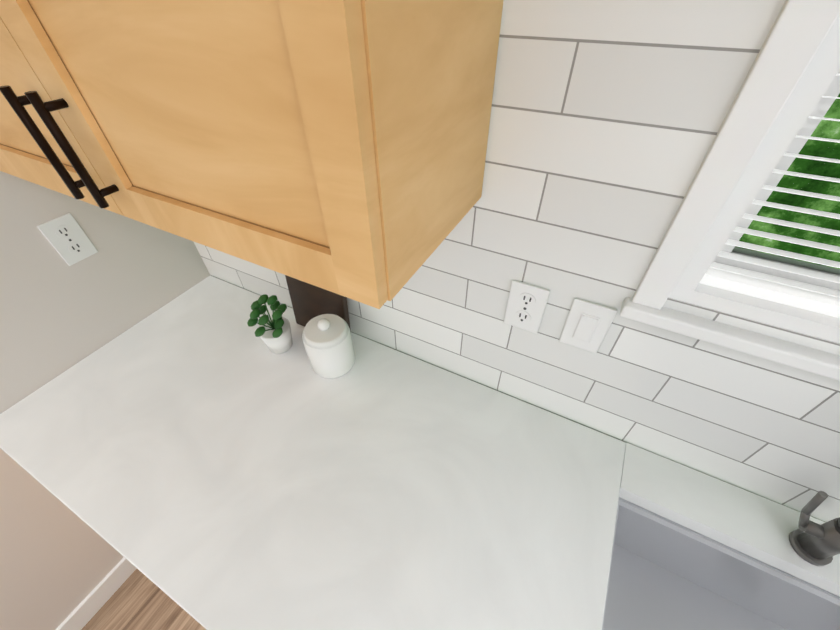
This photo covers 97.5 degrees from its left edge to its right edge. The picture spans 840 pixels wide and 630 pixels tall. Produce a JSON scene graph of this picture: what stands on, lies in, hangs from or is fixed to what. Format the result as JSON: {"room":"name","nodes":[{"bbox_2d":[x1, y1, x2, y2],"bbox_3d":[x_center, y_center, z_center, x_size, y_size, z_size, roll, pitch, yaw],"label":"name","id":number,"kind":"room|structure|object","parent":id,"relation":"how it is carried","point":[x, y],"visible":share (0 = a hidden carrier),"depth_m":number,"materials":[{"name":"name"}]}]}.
{"room":"kitchen","nodes":[
{"label":"kitchen","id":0,"kind":"room"},
{"bbox_2d":[0,171,209,629],"bbox_3d":[-1.045,-0.023,0.933,0.120,2.220,1.243,20,47,20],"label":"wall","id":1,"kind":"structure","parent":0,"point":[59,559],"depth_m":1.05,"materials":[{"name":"beige paint"}]},
{"bbox_2d":[37,213,97,265],"bbox_3d":[-0.904,-0.194,0.951,0.008,0.118,0.075,20,47,20],"label":"outlet","id":2,"kind":"object","parent":1,"relation":"attached to","point":[67,238],"visible":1,"depth_m":0.95,"materials":[{"name":"white plastic"}]},
{"bbox_2d":[55,557,136,629],"bbox_3d":[-1.218,0.996,1.404,0.134,0.100,0.455,20,47,20],"label":"baseboard","id":3,"kind":"structure","parent":1,"relation":"attached to","point":[91,604],"depth_m":1.35,"materials":[{"name":"white wood"}]},
{"bbox_2d":[82,569,205,629],"bbox_3d":[-1.284,1.959,0.514,15.750,0.060,5.000,20,47,20],"label":"floor","id":4,"kind":"structure","parent":0,"point":[138,600],"depth_m":1.36,"materials":[{"name":"brown wood"}]},
{"bbox_3d":[0.610,0.960,0.863,0.915,0.868,0.700,20,47,20],"label":"base cabinet","id":5,"kind":"object","parent":4,"relation":"on","visible":0},
{"bbox_2d":[0,276,839,629],"bbox_3d":[2.063,1.144,-0.010,6.756,0.039,0.692,20,47,20],"label":"countertop","id":6,"kind":"structure","parent":5,"relation":"on","point":[202,454],"depth_m":0.80,"materials":[{"name":"white stone"}]},
{"bbox_2d":[247,294,292,353],"bbox_3d":[-0.415,0.030,1.031,0.107,0.175,0.120,20,47,20],"label":"potted plant","id":7,"kind":"object","parent":6,"relation":"on","point":[273,332],"visible":1,"depth_m":1.02,"materials":[{"name":"green plant"}]},
{"bbox_2d":[285,275,350,331],"bbox_3d":[-0.291,-0.063,1.036,0.200,0.300,0.047,20,47,20],"label":"cutting board","id":8,"kind":"object","parent":6,"relation":"on","point":[309,302],"visible":0.38,"depth_m":1.04,"materials":[{"name":"brown wood"}]},
{"bbox_2d":[302,314,354,378],"bbox_3d":[-0.245,0.073,0.988,0.124,0.168,0.124,20,47,20],"label":"ceramic canister","id":9,"kind":"object","parent":6,"relation":"on","point":[328,343],"visible":1,"depth_m":0.95,"materials":[{"name":"white ceramic"}]},
{"bbox_2d":[602,497,839,629],"bbox_3d":[0.636,0.742,0.670,0.704,0.289,0.444,20,47,20],"label":"undermount sink","id":10,"kind":"object","parent":6,"relation":"in","point":[666,574],"visible":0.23,"depth_m":0.81,"materials":[{"name":"silver metal"}]},
{"bbox_2d":[789,491,839,565],"bbox_3d":[0.679,0.335,0.501,0.106,0.446,0.245,20,47,20],"label":"pull-down faucet","id":11,"kind":"object","parent":6,"relation":"on","point":[814,543],"visible":1,"depth_m":0.67,"materials":[{"name":"grey metal"}]},
{"bbox_2d":[193,0,839,521],"bbox_3d":[2.901,0.820,-0.267,8.220,2.590,0.150,20,47,20],"label":"tiled wall","id":12,"kind":"structure","parent":0,"point":[607,118],"depth_m":0.63,"materials":[{"name":"tile"}]},
{"bbox_2d":[0,0,502,308],"bbox_3d":[-0.420,-0.540,0.426,0.994,0.797,0.366,20,47,20],"label":"upper cabinet","id":13,"kind":"object","parent":12,"relation":"attached to","point":[339,147],"visible":1,"depth_m":0.40,"materials":[{"name":"brown wood"}]},
{"bbox_2d":[504,280,549,333],"bbox_3d":[0.216,-0.014,0.756,0.075,0.118,0.008,20,47,20],"label":"outlet","id":14,"kind":"object","parent":12,"relation":"attached to","point":[526,306],"visible":1,"depth_m":0.75,"materials":[{"name":"white plastic"}]},
{"bbox_2d":[559,298,616,352],"bbox_3d":[0.322,0.024,0.714,0.075,0.118,0.010,20,47,20],"label":"light switch","id":15,"kind":"object","parent":12,"relation":"attached to","point":[587,325],"visible":1,"depth_m":0.71,"materials":[{"name":"white plastic"}]},
{"bbox_2d":[620,0,839,380],"bbox_3d":[0.809,-0.233,0.217,0.960,0.920,0.178,20,47,20],"label":"kitchen window","id":16,"kind":"structure","parent":12,"relation":"in","point":[753,232],"depth_m":0.52,"materials":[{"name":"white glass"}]}
]}

